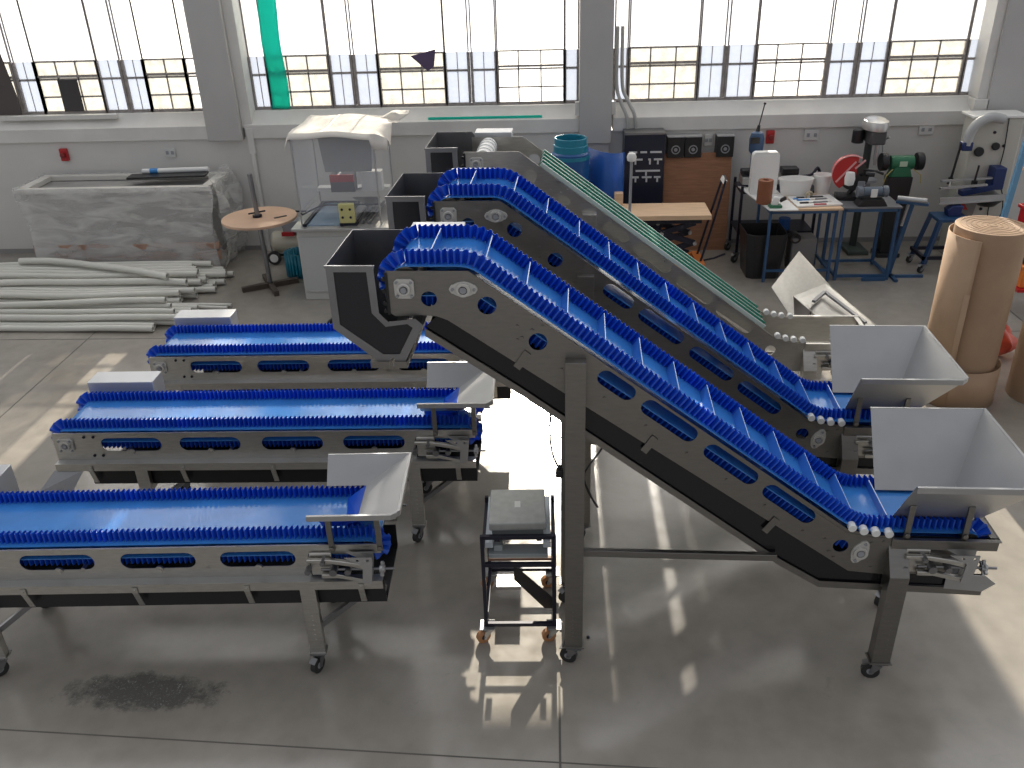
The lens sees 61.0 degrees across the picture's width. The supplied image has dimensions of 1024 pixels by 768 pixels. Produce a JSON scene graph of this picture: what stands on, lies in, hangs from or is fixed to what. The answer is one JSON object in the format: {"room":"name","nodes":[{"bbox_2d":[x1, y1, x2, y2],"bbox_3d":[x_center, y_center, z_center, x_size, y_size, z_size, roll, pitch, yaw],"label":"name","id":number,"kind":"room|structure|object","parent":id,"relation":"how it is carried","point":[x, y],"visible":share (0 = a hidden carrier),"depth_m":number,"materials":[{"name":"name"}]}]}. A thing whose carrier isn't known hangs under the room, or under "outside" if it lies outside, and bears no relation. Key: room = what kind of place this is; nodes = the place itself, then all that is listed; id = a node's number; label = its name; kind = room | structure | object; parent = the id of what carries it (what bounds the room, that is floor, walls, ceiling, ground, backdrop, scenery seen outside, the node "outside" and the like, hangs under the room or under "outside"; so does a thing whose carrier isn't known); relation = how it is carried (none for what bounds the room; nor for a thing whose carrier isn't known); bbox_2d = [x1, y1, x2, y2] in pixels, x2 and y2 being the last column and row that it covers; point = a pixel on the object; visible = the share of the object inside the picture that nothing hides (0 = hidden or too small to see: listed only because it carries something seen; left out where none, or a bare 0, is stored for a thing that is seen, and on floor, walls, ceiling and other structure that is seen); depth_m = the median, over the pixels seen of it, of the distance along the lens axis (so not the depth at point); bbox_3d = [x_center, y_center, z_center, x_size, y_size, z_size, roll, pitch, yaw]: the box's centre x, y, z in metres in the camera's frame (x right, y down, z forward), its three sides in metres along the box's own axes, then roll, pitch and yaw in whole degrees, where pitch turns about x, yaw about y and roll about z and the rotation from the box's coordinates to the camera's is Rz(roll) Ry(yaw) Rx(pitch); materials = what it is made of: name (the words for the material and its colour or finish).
{"room":"processing plant","nodes":[
{"label":"processing plant","id":0,"kind":"room"},
{"bbox_2d":[0,241,1023,767],"bbox_3d":[-0.823,2.581,3.435,20.000,0.120,19.600,0,28,3],"label":"floor","id":1,"kind":"structure","parent":0,"point":[683,663],"depth_m":5.16,"materials":[{"name":"concrete"}]},
{"bbox_2d":[0,325,154,331],"bbox_3d":[-5.226,-0.599,9.520,2.672,0.083,0.142,0,28,3],"label":"pipe","id":2,"kind":"object","parent":1,"relation":"on","point":[17,328],"visible":1,"depth_m":9.48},
{"bbox_2d":[0,322,155,327],"bbox_3d":[-5.231,-0.638,9.594,2.656,0.083,0.142,0,28,3],"label":"pipe","id":3,"kind":"object","parent":1,"relation":"on","point":[1,323],"visible":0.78,"depth_m":9.56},
{"bbox_2d":[0,320,174,324],"bbox_3d":[-5.083,-0.677,9.660,2.944,0.083,0.142,0,28,3],"label":"pipe","id":4,"kind":"object","parent":1,"relation":"on","point":[158,322],"visible":0.4,"depth_m":9.58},
{"bbox_2d":[0,314,176,320],"bbox_3d":[-5.107,-0.723,9.593,2.904,0.086,0.139,0,28,3],"label":"pipe","id":5,"kind":"object","parent":4,"relation":"on","point":[3,317],"visible":0.81,"depth_m":9.57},
{"bbox_2d":[0,297,181,302],"bbox_3d":[-5.396,-0.969,10.228,3.077,0.086,0.117,0,28,3],"label":"pipe","id":6,"kind":"object","parent":1,"relation":"on","point":[169,300],"visible":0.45,"depth_m":10.23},
{"bbox_2d":[0,290,180,299],"bbox_3d":[-5.299,-1.038,10.184,2.857,0.086,0.117,0,28,3],"label":"pipe","id":7,"kind":"object","parent":6,"relation":"on","point":[158,293],"visible":0.94,"depth_m":10.12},
{"bbox_2d":[15,164,243,265],"bbox_3d":[-4.822,-2.146,11.211,2.685,1.220,0.805,0,28,3],"label":"crate","id":8,"kind":"object","parent":1,"relation":"on","point":[118,219],"visible":0.93,"depth_m":10.98,"materials":[{"name":"grey"}]},
{"bbox_2d":[126,171,208,179],"bbox_3d":[-4.358,-2.642,11.020,0.980,0.022,0.200,-2,28,-1],"label":"pipe","id":9,"kind":"object","parent":8,"relation":"on","point":[177,174],"visible":1,"depth_m":10.97,"materials":[{"name":"black plastic"}]},
{"bbox_2d":[168,295,182,300],"bbox_3d":[-5.324,-1.006,10.294,2.908,0.086,0.105,0,28,3],"label":"pipe","id":10,"kind":"object","parent":1,"relation":"on","point":[180,296],"visible":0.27,"depth_m":10.18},
{"bbox_2d":[0,287,195,293],"bbox_3d":[-5.264,-1.076,10.254,3.086,0.086,0.129,0,28,3],"label":"pipe","id":11,"kind":"object","parent":10,"relation":"on","point":[184,290],"visible":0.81,"depth_m":10.18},
{"bbox_2d":[181,292,197,297],"bbox_3d":[-5.150,-1.042,10.353,2.846,0.086,0.090,0,28,3],"label":"pipe","id":12,"kind":"object","parent":1,"relation":"on","point":[188,295],"visible":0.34,"depth_m":10.25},
{"bbox_2d":[0,285,188,290],"bbox_3d":[-5.155,-1.115,10.322,2.647,0.086,0.138,0,28,3],"label":"pipe","id":13,"kind":"object","parent":12,"relation":"on","point":[158,286],"visible":0.57,"depth_m":10.27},
{"bbox_2d":[189,284,213,286],"bbox_3d":[-5.058,-1.152,10.556,2.914,0.086,0.126,0,28,3],"label":"pipe","id":14,"kind":"object","parent":1,"relation":"on","point":[202,285],"visible":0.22,"depth_m":10.47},
{"bbox_2d":[174,276,207,282],"bbox_3d":[-5.222,-1.236,10.556,3.069,0.086,0.140,0,28,3],"label":"pipe","id":15,"kind":"object","parent":14,"relation":"on","point":[204,279],"visible":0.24,"depth_m":10.48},
{"bbox_2d":[0,271,198,278],"bbox_3d":[-5.273,-1.309,10.528,2.984,0.086,0.102,0,28,3],"label":"pipe","id":16,"kind":"object","parent":15,"relation":"on","point":[171,273],"visible":0.83,"depth_m":10.49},
{"bbox_2d":[0,452,411,676],"bbox_3d":[-2.118,1.049,5.120,3.090,1.092,0.862,-1,28,1],"label":"conveyor","id":17,"kind":"object","parent":1,"relation":"on","point":[311,546],"visible":1,"depth_m":4.85,"materials":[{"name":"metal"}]},
{"bbox_2d":[0,525,397,607],"bbox_3d":[-2.033,1.065,5.106,2.660,0.158,0.500,-1,28,1],"label":"drip tray","id":18,"kind":"object","parent":17,"relation":"on","point":[350,596],"depth_m":4.91,"materials":[{"name":"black metal"}]},
{"bbox_2d":[202,281,216,286],"bbox_3d":[-5.038,-1.190,10.627,2.877,0.086,0.136,0,28,3],"label":"pipe","id":19,"kind":"object","parent":1,"relation":"on","point":[208,282],"visible":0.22,"depth_m":10.55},
{"bbox_3d":[-5.176,-1.279,10.634,2.914,0.086,0.132,0,28,3],"label":"pipe","id":20,"kind":"object","parent":19,"relation":"on","visible":0},
{"bbox_2d":[0,268,198,273],"bbox_3d":[-5.255,-1.355,10.615,2.909,0.086,0.100,0,28,3],"label":"pipe","id":21,"kind":"object","parent":20,"relation":"on","point":[173,269],"visible":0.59,"depth_m":10.59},
{"bbox_2d":[18,258,169,279],"bbox_3d":[-5.047,-1.416,10.535,2.207,0.093,0.211,7,29,17],"label":"pipe","id":22,"kind":"object","parent":21,"relation":"on","point":[58,261],"visible":1,"depth_m":10.56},
{"bbox_2d":[227,271,234,276],"bbox_3d":[-5.004,-1.353,10.935,3.050,0.086,0.134,0,28,3],"label":"pipe","id":23,"kind":"object","parent":1,"relation":"on","point":[229,273],"visible":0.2,"depth_m":10.86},
{"bbox_2d":[198,266,224,268],"bbox_3d":[-5.047,-1.412,10.880,2.933,0.086,0.100,0,28,3],"label":"pipe","id":24,"kind":"object","parent":23,"relation":"on","point":[213,267],"visible":0.18,"depth_m":10.78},
{"bbox_2d":[0,261,212,266],"bbox_3d":[-5.220,-1.490,10.868,3.020,0.086,0.132,0,28,3],"label":"pipe","id":25,"kind":"object","parent":24,"relation":"on","point":[195,263],"visible":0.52,"depth_m":10.79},
{"bbox_2d":[221,173,298,296],"bbox_3d":[-2.948,-1.790,10.253,0.860,1.381,0.860,-4,28,-4],"label":"stand","id":26,"kind":"object","parent":1,"relation":"on","point":[255,218],"visible":1,"depth_m":10.20,"materials":[{"name":"brown wood"}]},
{"bbox_2d":[39,361,495,541],"bbox_3d":[-1.644,0.473,6.186,3.090,1.092,0.862,-1,28,2],"label":"conveyor","id":27,"kind":"object","parent":1,"relation":"on","point":[183,438],"visible":0.93,"depth_m":5.91,"materials":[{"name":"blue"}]},
{"bbox_2d":[94,437,481,483],"bbox_3d":[-1.560,0.490,6.171,2.660,0.158,0.500,-1,28,2],"label":"drip tray","id":28,"kind":"object","parent":27,"relation":"on","point":[447,475],"depth_m":5.98,"materials":[{"name":"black metal"}]},
{"bbox_2d":[268,210,306,264],"bbox_3d":[-2.809,-1.939,11.266,0.702,0.692,0.388,0,28,3],"label":"air compressor","id":29,"kind":"object","parent":1,"relation":"on","point":[285,239],"visible":0.47,"depth_m":11.19,"materials":[{"name":"beige metal"}]},
{"bbox_2d":[283,247,302,278],"bbox_3d":[-2.611,-1.522,10.883,0.445,0.300,0.387,0,28,3],"label":"coil","id":30,"kind":"object","parent":1,"relation":"on","point":[292,259],"visible":0.38,"depth_m":10.75,"materials":[{"name":"teal"}]},
{"bbox_2d":[146,309,510,398],"bbox_3d":[-1.418,-0.070,7.205,3.090,1.092,0.862,-1,28,2],"label":"conveyor","id":31,"kind":"object","parent":1,"relation":"on","point":[231,355],"visible":0.51,"depth_m":6.91,"materials":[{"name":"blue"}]},
{"bbox_2d":[184,366,510,398],"bbox_3d":[-1.334,-0.053,7.189,2.660,0.158,0.500,-1,28,2],"label":"drip tray","id":32,"kind":"object","parent":31,"relation":"on","point":[502,392],"depth_m":7.00,"materials":[{"name":"black metal"}]},
{"bbox_2d":[289,137,392,298],"bbox_3d":[-1.903,-2.045,10.157,1.100,1.863,1.110,0,28,3],"label":"machine","id":33,"kind":"object","parent":1,"relation":"on","point":[325,225],"visible":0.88,"depth_m":9.92,"materials":[{"name":"grey"}]},
{"bbox_2d":[289,140,302,225],"bbox_3d":[-2.381,-2.223,9.592,0.020,0.990,0.020,0,28,3],"label":"post","id":34,"kind":"object","parent":33,"relation":"attached to","point":[301,214],"depth_m":9.59,"materials":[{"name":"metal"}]},
{"bbox_2d":[291,200,388,231],"bbox_3d":[-1.901,-1.977,10.193,1.100,0.030,1.110,0,28,3],"label":"countertop","id":35,"kind":"structure","parent":33,"relation":"on","point":[375,223],"depth_m":9.82,"materials":[{"name":"metal"}]},
{"bbox_2d":[301,203,380,214],"bbox_3d":[-1.918,-2.487,9.935,0.910,0.873,0.910,0,28,3],"label":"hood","id":36,"kind":"object","parent":33,"relation":"attached to","point":[344,208],"depth_m":9.70,"materials":[{"name":"paint"}]},
{"bbox_2d":[317,137,371,171],"bbox_3d":[-1.880,-2.626,9.866,0.620,0.440,0.030,0,28,3],"label":"panel","id":37,"kind":"object","parent":33,"relation":"attached to","point":[338,154],"depth_m":9.87,"materials":[{"name":"grey"}]},
{"bbox_2d":[284,110,408,150],"bbox_3d":[-1.827,-2.848,9.769,1.222,0.229,1.063,0,28,3],"label":"sheet","id":38,"kind":"object","parent":33,"relation":"on","point":[375,129],"visible":1,"depth_m":9.55,"materials":[{"name":"beige fabric"}]},
{"bbox_2d":[312,139,392,202],"bbox_3d":[-1.899,-2.610,10.300,0.920,0.990,0.170,0,28,3],"label":"panel","id":39,"kind":"object","parent":33,"relation":"attached to","point":[386,186],"depth_m":10.41,"materials":[{"name":"white plastic"}]},
{"bbox_2d":[373,149,381,224],"bbox_3d":[-1.482,-2.228,9.549,0.020,0.990,0.020,0,28,3],"label":"post","id":40,"kind":"object","parent":33,"relation":"attached to","point":[380,223],"depth_m":9.58,"materials":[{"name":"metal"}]},
{"bbox_2d":[0,249,1022,767],"bbox_3d":[-0.736,1.478,5.395,20.000,0.002,14.100,0,28,3],"label":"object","id":41,"kind":"structure","parent":1,"relation":"in","point":[559,694],"depth_m":4.62,"materials":[{"name":"grey"}]},
{"bbox_2d":[476,495,560,642],"bbox_3d":[0.035,1.078,5.265,0.507,0.787,0.572,-1,28,2],"label":"trolley","id":42,"kind":"object","parent":1,"relation":"on","point":[533,557],"visible":0.97,"depth_m":5.13,"materials":[{"name":"metal"}]},
{"bbox_2d":[489,489,545,541],"bbox_3d":[0.034,0.765,5.039,0.320,0.152,0.335,-1,28,1],"label":"scale","id":43,"kind":"object","parent":42,"relation":"on","point":[513,511],"visible":0.88,"depth_m":4.95,"materials":[{"name":"grey metal"}]},
{"bbox_2d":[488,540,547,557],"bbox_3d":[0.036,0.944,5.003,0.340,0.070,0.095,-1,28,2],"label":"tray","id":44,"kind":"object","parent":42,"relation":"on","point":[498,549],"depth_m":4.98,"materials":[{"name":"grey"}]},
{"bbox_2d":[514,567,552,607],"bbox_3d":[0.133,1.202,5.206,0.242,0.321,0.050,0,28,3],"label":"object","id":45,"kind":"object","parent":42,"relation":"in","point":[539,594],"visible":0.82,"depth_m":5.19,"materials":[{"name":"black metal"}]},
{"bbox_2d":[552,134,589,186],"bbox_3d":[0.707,-2.175,10.533,0.456,1.600,0.456,0,28,3],"label":"barrel","id":46,"kind":"object","parent":1,"relation":"on","point":[570,149],"visible":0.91,"depth_m":10.10,"materials":[{"name":"blue plastic"}]},
{"bbox_2d":[588,147,624,199],"bbox_3d":[1.107,-2.160,10.610,0.484,1.380,0.208,9,30,19],"label":"sheet","id":47,"kind":"object","parent":1,"relation":"on","point":[606,170],"visible":0.39,"depth_m":10.38,"materials":[{"name":"blue plastic"}]},
{"bbox_2d":[622,128,665,229],"bbox_3d":[1.653,-2.458,11.095,0.500,1.525,0.308,0,28,3],"label":"cabinet","id":48,"kind":"object","parent":1,"relation":"on","point":[648,144],"visible":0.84,"depth_m":10.81,"materials":[{"name":"black metal"}]},
{"bbox_2d":[424,128,864,382],"bbox_3d":[1.132,-0.708,6.822,3.395,2.437,0.768,1,28,4],"label":"conveyor","id":49,"kind":"object","parent":1,"relation":"on","point":[801,343],"visible":0.52,"depth_m":6.58,"materials":[{"name":"metal"}]},
{"bbox_2d":[324,222,1023,677],"bbox_3d":[0.906,0.393,4.695,3.454,2.483,0.815,1,28,4],"label":"conveyor","id":50,"kind":"object","parent":1,"relation":"on","point":[910,526],"visible":1,"depth_m":4.48,"materials":[{"name":"metal"}]},
{"bbox_2d":[385,167,968,535],"bbox_3d":[1.040,-0.141,5.701,3.454,2.483,0.815,1,28,5],"label":"conveyor","id":51,"kind":"object","parent":1,"relation":"on","point":[872,365],"visible":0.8,"depth_m":5.46,"materials":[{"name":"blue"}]},
{"bbox_2d":[643,175,726,269],"bbox_3d":[1.913,-1.862,10.316,1.225,1.180,0.520,0,28,3],"label":"scissor lift","id":52,"kind":"object","parent":1,"relation":"on","point":[682,230],"visible":0.41,"depth_m":10.17,"materials":[{"name":"black paint"}]},
{"bbox_2d":[621,202,711,220],"bbox_3d":[1.783,-2.020,10.193,1.020,0.055,0.520,0,28,3],"label":"wooden slab","id":53,"kind":"object","parent":52,"relation":"on","point":[643,211],"visible":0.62,"depth_m":10.10,"materials":[{"name":"brown wood"}]},
{"bbox_2d":[661,152,731,249],"bbox_3d":[2.346,-2.319,11.120,0.840,1.235,0.149,0,28,3],"label":"plywood board","id":54,"kind":"object","parent":1,"relation":"on","point":[694,179],"visible":0.57,"depth_m":11.05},
{"bbox_2d":[740,222,787,278],"bbox_3d":[2.987,-1.589,10.413,0.479,0.550,0.499,0,28,3],"label":"waste bin","id":55,"kind":"object","parent":1,"relation":"on","point":[752,235],"visible":0.96,"depth_m":10.27,"materials":[{"name":"black plastic"}]},
{"bbox_2d":[724,177,815,261],"bbox_3d":[3.230,-2.059,10.864,1.017,0.950,0.570,0,28,3],"label":"trolley","id":56,"kind":"object","parent":1,"relation":"on","point":[799,225],"visible":0.51,"depth_m":10.85,"materials":[{"name":"metal"}]},
{"bbox_2d":[731,219,810,232],"bbox_3d":[3.250,-1.977,10.921,0.920,0.030,0.480,0,28,3],"label":"shelf","id":57,"kind":"object","parent":56,"relation":"attached to","point":[799,225],"depth_m":10.94,"materials":[{"name":"black paint"}]},
{"bbox_2d":[734,181,813,193],"bbox_3d":[3.236,-2.419,10.688,0.920,0.030,0.480,0,28,3],"label":"shelf","id":58,"kind":"object","parent":56,"relation":"attached to","point":[736,183],"depth_m":10.61,"materials":[{"name":"white paint"}]},
{"bbox_2d":[738,166,820,186],"bbox_3d":[3.291,-2.542,10.643,0.975,0.220,0.240,0,28,3],"label":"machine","id":59,"kind":"object","parent":56,"relation":"on","point":[744,173],"visible":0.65,"depth_m":10.58,"materials":[{"name":"metal"}]},
{"bbox_2d":[756,193,843,281],"bbox_3d":[3.354,-1.732,10.304,0.815,0.885,0.630,0,28,3],"label":"work table","id":60,"kind":"object","parent":1,"relation":"on","point":[825,209],"visible":0.44,"depth_m":10.02,"materials":[{"name":"blue paint"}]},
{"bbox_2d":[738,186,798,210],"bbox_3d":[2.995,-2.184,10.217,0.408,0.014,1.060,-2,28,-1],"label":"board","id":61,"kind":"object","parent":60,"relation":"on","point":[787,205],"visible":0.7,"depth_m":9.94,"materials":[{"name":"white plastic"}]},
{"bbox_2d":[748,150,779,193],"bbox_3d":[2.975,-2.498,10.271,0.310,0.490,0.104,0,28,3],"label":"canister","id":62,"kind":"object","parent":61,"relation":"on","point":[764,164],"visible":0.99,"depth_m":10.20,"materials":[{"name":"white"}]},
{"bbox_2d":[756,178,773,204],"bbox_3d":[2.892,-2.201,9.947,0.170,0.270,0.170,0,28,3],"label":"roll","id":63,"kind":"object","parent":61,"relation":"on","point":[765,185],"visible":0.98,"depth_m":9.89,"materials":[{"name":"brown paper"}]},
{"bbox_2d":[778,175,814,196],"bbox_3d":[3.347,-2.332,10.276,0.416,0.200,0.250,0,28,3],"label":"plastic tub","id":64,"kind":"object","parent":60,"relation":"on","point":[793,185],"visible":0.96,"depth_m":10.21,"materials":[{"name":"white"}]},
{"bbox_2d":[787,194,842,207],"bbox_3d":[3.494,-2.114,10.046,0.530,0.020,0.440,-2,28,0],"label":"tray","id":65,"kind":"object","parent":60,"relation":"on","point":[832,201],"visible":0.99,"depth_m":10.00,"materials":[{"name":"white plastic"}]},
{"bbox_2d":[784,231,816,267],"bbox_3d":[3.483,-1.623,10.525,0.320,0.480,0.250,0,28,3],"label":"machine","id":66,"kind":"object","parent":1,"relation":"on","point":[806,243],"visible":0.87,"depth_m":10.41,"materials":[{"name":"grey"}]},
{"bbox_2d":[771,251,875,373],"bbox_3d":[2.847,-0.607,8.171,0.882,0.910,1.871,0,28,3],"label":"hopper","id":67,"kind":"object","parent":1,"relation":"on","point":[800,288],"visible":0.66,"depth_m":7.83,"materials":[{"name":"metal"}]},
{"bbox_2d":[820,194,902,280],"bbox_3d":[4.101,-1.735,10.271,0.660,0.880,0.608,0,28,3],"label":"table","id":68,"kind":"object","parent":1,"relation":"on","point":[849,206],"visible":0.73,"depth_m":10.17,"materials":[{"name":"blue paint"}]},
{"bbox_2d":[831,154,883,200],"bbox_3d":[3.964,-2.376,10.001,0.578,0.513,0.260,4,28,12],"label":"saw","id":69,"kind":"object","parent":68,"relation":"on","point":[846,172],"visible":0.94,"depth_m":9.98,"materials":[{"name":"red metal"}]},
{"bbox_2d":[853,185,888,206],"bbox_3d":[4.080,-2.141,9.869,0.340,0.214,0.180,0,28,3],"label":"grinder","id":70,"kind":"object","parent":68,"relation":"on","point":[866,196],"visible":1,"depth_m":9.81,"materials":[{"name":"grey metal"}]},
{"bbox_2d":[841,115,890,254],"bbox_3d":[4.319,-2.440,10.739,0.376,1.680,0.485,0,28,3],"label":"press","id":71,"kind":"object","parent":1,"relation":"on","point":[875,129],"visible":0.91,"depth_m":10.47,"materials":[{"name":"grey"}]},
{"bbox_2d":[870,152,925,257],"bbox_3d":[4.689,-2.193,10.683,0.500,1.274,0.266,0,28,3],"label":"grinder","id":72,"kind":"object","parent":1,"relation":"on","point":[898,177],"visible":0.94,"depth_m":10.48,"materials":[{"name":"green metal"}]},
{"bbox_2d":[883,196,928,281],"bbox_3d":[4.613,-1.704,10.099,0.442,0.967,0.400,0,28,3],"label":"stand","id":73,"kind":"object","parent":1,"relation":"on","point":[910,201],"visible":0.94,"depth_m":10.01,"materials":[{"name":"blue paint"}]},
{"bbox_2d":[906,204,964,272],"bbox_3d":[5.119,-1.758,10.379,0.602,0.765,0.464,0,28,3],"label":"stand","id":74,"kind":"object","parent":1,"relation":"on","point":[952,212],"visible":0.52,"depth_m":10.30,"materials":[{"name":"blue paint"}]},
{"bbox_2d":[927,215,1023,407],"bbox_3d":[3.909,-0.591,7.387,0.632,1.553,0.607,0,28,3],"label":"roll","id":75,"kind":"object","parent":1,"relation":"on","point":[983,255],"visible":0.82,"depth_m":7.14,"materials":[{"name":"beige"}]},
{"bbox_2d":[938,110,1023,249],"bbox_3d":[5.519,-2.366,10.457,1.058,1.746,0.840,0,28,3],"label":"saw","id":76,"kind":"object","parent":1,"relation":"on","point":[979,180],"visible":0.79,"depth_m":10.32,"materials":[{"name":"grey"}]},
{"bbox_2d":[1000,138,1023,292],"bbox_3d":[5.399,-1.940,8.737,1.190,2.602,0.525,0,28,3],"label":"storage rack","id":77,"kind":"object","parent":1,"relation":"on","point":[1019,167],"visible":0.22,"depth_m":8.48,"materials":[{"name":"blue"}]},
{"bbox_2d":[1005,319,1023,403],"bbox_3d":[4.656,-0.393,7.451,0.540,1.103,0.540,0,28,3],"label":"roll","id":78,"kind":"object","parent":1,"relation":"on","point":[1014,387],"visible":1,"depth_m":7.58,"materials":[{"name":"beige"}]},
{"bbox_3d":[-5.091,-0.793,9.881,2.909,0.082,0.142,0,28,3],"label":"pipe","id":79,"kind":"object","parent":1,"relation":"on","visible":0},
{"bbox_2d":[0,303,171,308],"bbox_3d":[-5.194,-0.871,9.881,2.705,0.086,0.139,0,28,3],"label":"pipe","id":80,"kind":"object","parent":79,"relation":"on","point":[132,305],"visible":0.58,"depth_m":9.82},
{"bbox_3d":[-5.222,-1.268,10.787,3.056,0.086,0.144,0,28,3],"label":"pipe","id":81,"kind":"object","parent":1,"relation":"on","visible":0},
{"bbox_2d":[199,271,226,277],"bbox_3d":[-4.927,-1.323,10.705,2.857,0.086,0.120,0,28,3],"label":"pipe","id":82,"kind":"object","parent":81,"relation":"on","point":[214,273],"visible":0.2,"depth_m":10.62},
{"bbox_2d":[0,266,197,269],"bbox_3d":[-5.258,-1.401,10.703,2.821,0.086,0.106,0,28,3],"label":"pipe","id":83,"kind":"object","parent":82,"relation":"on","point":[143,267],"visible":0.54,"depth_m":10.70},
{"bbox_3d":[-5.319,-1.076,10.427,2.790,0.086,0.102,0,28,3],"label":"pipe","id":84,"kind":"object","parent":1,"relation":"on","visible":0},
{"bbox_2d":[0,285,157,287],"bbox_3d":[-5.184,-1.154,10.399,2.500,0.086,0.143,0,28,3],"label":"pipe","id":85,"kind":"object","parent":84,"relation":"on","point":[104,286],"visible":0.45,"depth_m":10.34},
{"bbox_2d":[0,278,187,285],"bbox_3d":[-5.227,-1.194,10.307,2.809,0.093,0.183,0,28,3],"label":"pipe","id":86,"kind":"object","parent":85,"relation":"on","point":[108,281],"visible":0.99,"depth_m":10.30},
{"bbox_2d":[0,125,1023,248],"bbox_3d":[-0.579,-6.146,9.671,20.000,9.500,0.420,0,28,3],"label":"wall","id":87,"kind":"structure","parent":0,"point":[21,164],"depth_m":11.27,"materials":[{"name":"paint"}]},
{"bbox_2d":[0,113,118,120],"bbox_3d":[-5.822,-3.425,11.170,1.550,0.055,0.080,0,28,3],"label":"trim","id":88,"kind":"structure","parent":87,"relation":"attached to","point":[109,115],"depth_m":11.14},
{"bbox_2d":[0,0,202,114],"bbox_3d":[-5.558,-6.263,9.861,3.236,6.200,0.065,0,28,3],"label":"window","id":89,"kind":"structure","parent":87,"relation":"in","point":[37,32],"depth_m":10.97,"materials":[{"name":"glass"}]},
{"bbox_2d":[0,54,21,114],"bbox_3d":[-6.742,-4.107,10.980,0.740,1.390,0.010,0,28,3],"label":"window blind","id":90,"kind":"object","parent":89,"relation":"attached to","point":[9,102],"visible":1,"depth_m":11.18,"materials":[{"name":"grey"}]},
{"bbox_2d":[57,80,84,111],"bbox_3d":[-5.668,-3.705,11.183,0.260,0.390,0.007,0,28,3],"label":"board","id":91,"kind":"object","parent":89,"relation":"attached to","point":[70,93],"visible":1,"depth_m":11.18,"materials":[{"name":"grey"}]},
{"bbox_2d":[0,111,207,143],"bbox_3d":[-7.167,-3.348,11.409,6.640,0.310,0.435,0,28,3],"label":"trim","id":92,"kind":"structure","parent":87,"relation":"attached to","point":[185,125],"depth_m":11.16,"materials":[{"name":"paint"}]},
{"bbox_2d":[182,0,245,140],"bbox_3d":[-3.747,-6.759,9.431,0.440,8.020,0.520,0,28,3],"label":"pillar","id":93,"kind":"structure","parent":87,"relation":"attached to","point":[205,22],"depth_m":10.67,"materials":[{"name":"paint"}]},
{"bbox_2d":[221,0,270,250],"bbox_3d":[-3.394,-4.568,10.596,0.130,6.000,0.478,0,28,3],"label":"trim","id":94,"kind":"structure","parent":87,"relation":"attached to","point":[234,30],"depth_m":10.80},
{"bbox_2d":[239,0,578,109],"bbox_3d":[-1.311,-6.288,9.660,4.152,6.200,0.065,0,28,3],"label":"window","id":95,"kind":"structure","parent":87,"relation":"in","point":[354,80],"depth_m":10.88,"materials":[{"name":"glass"}]},
{"bbox_2d":[257,0,289,108],"bbox_3d":[-2.974,-4.185,10.789,0.259,1.500,0.026,0,28,3],"label":"plastic film","id":96,"kind":"object","parent":95,"relation":"hanging from","point":[267,9],"visible":1,"depth_m":10.83,"materials":[{"name":"teal"}]},
{"bbox_2d":[244,103,578,138],"bbox_3d":[-1.274,-3.383,11.129,4.240,0.310,0.435,0,28,3],"label":"window sill","id":97,"kind":"structure","parent":87,"relation":"attached to","point":[556,118],"depth_m":10.96,"materials":[{"name":"paint"}]},
{"bbox_2d":[0,236,939,252],"bbox_3d":[-0.458,-1.871,11.677,20.000,0.060,0.012,0,28,3],"label":"baseboard","id":98,"kind":"structure","parent":87,"relation":"attached to","point":[906,238],"depth_m":11.46,"materials":[{"name":"grey"}]},
{"bbox_2d":[579,0,614,152],"bbox_3d":[1.005,-4.584,10.368,0.400,6.000,0.520,0,28,3],"label":"pillar","id":99,"kind":"structure","parent":87,"relation":"attached to","point":[596,17],"depth_m":10.50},
{"bbox_2d":[665,134,684,157],"bbox_3d":[2.041,-2.981,10.889,0.210,0.262,0.175,0,28,3],"label":"box","id":100,"kind":"object","parent":87,"relation":"attached to","point":[675,143],"visible":1,"depth_m":10.82,"materials":[{"name":"black plastic"}]},
{"bbox_2d":[684,133,702,157],"bbox_3d":[2.256,-2.982,10.878,0.210,0.262,0.175,0,28,3],"label":"box","id":101,"kind":"object","parent":87,"relation":"attached to","point":[693,141],"visible":0.96,"depth_m":10.81,"materials":[{"name":"black plastic"}]},
{"bbox_2d":[714,133,734,156],"bbox_3d":[2.650,-2.984,10.860,0.210,0.262,0.175,0,28,3],"label":"box","id":102,"kind":"object","parent":87,"relation":"attached to","point":[724,142],"visible":0.99,"depth_m":10.79,"materials":[{"name":"black plastic"}]},
{"bbox_2d":[611,95,971,131],"bbox_3d":[3.515,-3.411,10.902,4.510,0.310,0.435,0,28,3],"label":"window sill","id":103,"kind":"structure","parent":87,"relation":"attached to","point":[941,109],"depth_m":10.76,"materials":[{"name":"paint"}]},
{"bbox_2d":[612,0,985,101],"bbox_3d":[3.422,-6.316,9.435,4.496,6.200,0.065,0,28,3],"label":"window","id":104,"kind":"structure","parent":87,"relation":"in","point":[723,71],"depth_m":10.59,"materials":[{"name":"glass"}]},
{"bbox_2d":[968,0,1007,110],"bbox_3d":[5.629,-5.143,9.869,0.170,4.800,0.520,0,28,3],"label":"trim","id":105,"kind":"structure","parent":87,"relation":"attached to","point":[994,12],"depth_m":10.35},
{"bbox_2d":[986,0,1023,112],"bbox_3d":[6.516,-6.820,8.944,1.750,8.020,0.520,0,28,3],"label":"pillar","id":106,"kind":"structure","parent":87,"relation":"attached to","point":[1006,87],"depth_m":10.29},
{"bbox_3d":[-5.050,-0.716,9.732,3.005,0.082,0.142,0,28,3],"label":"pipe","id":107,"kind":"object","parent":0,"visible":0},
{"bbox_2d":[0,308,175,314],"bbox_3d":[-5.150,-0.797,9.737,2.805,0.086,0.139,0,28,3],"label":"pipe","id":108,"kind":"object","parent":107,"relation":"on","point":[107,310],"visible":0.77,"depth_m":9.71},
{"bbox_2d":[0,297,166,307],"bbox_3d":[-5.328,-0.889,9.766,2.874,0.086,0.161,-3,28,-2],"label":"pipe","id":109,"kind":"object","parent":108,"relation":"on","point":[119,300],"visible":1,"depth_m":9.77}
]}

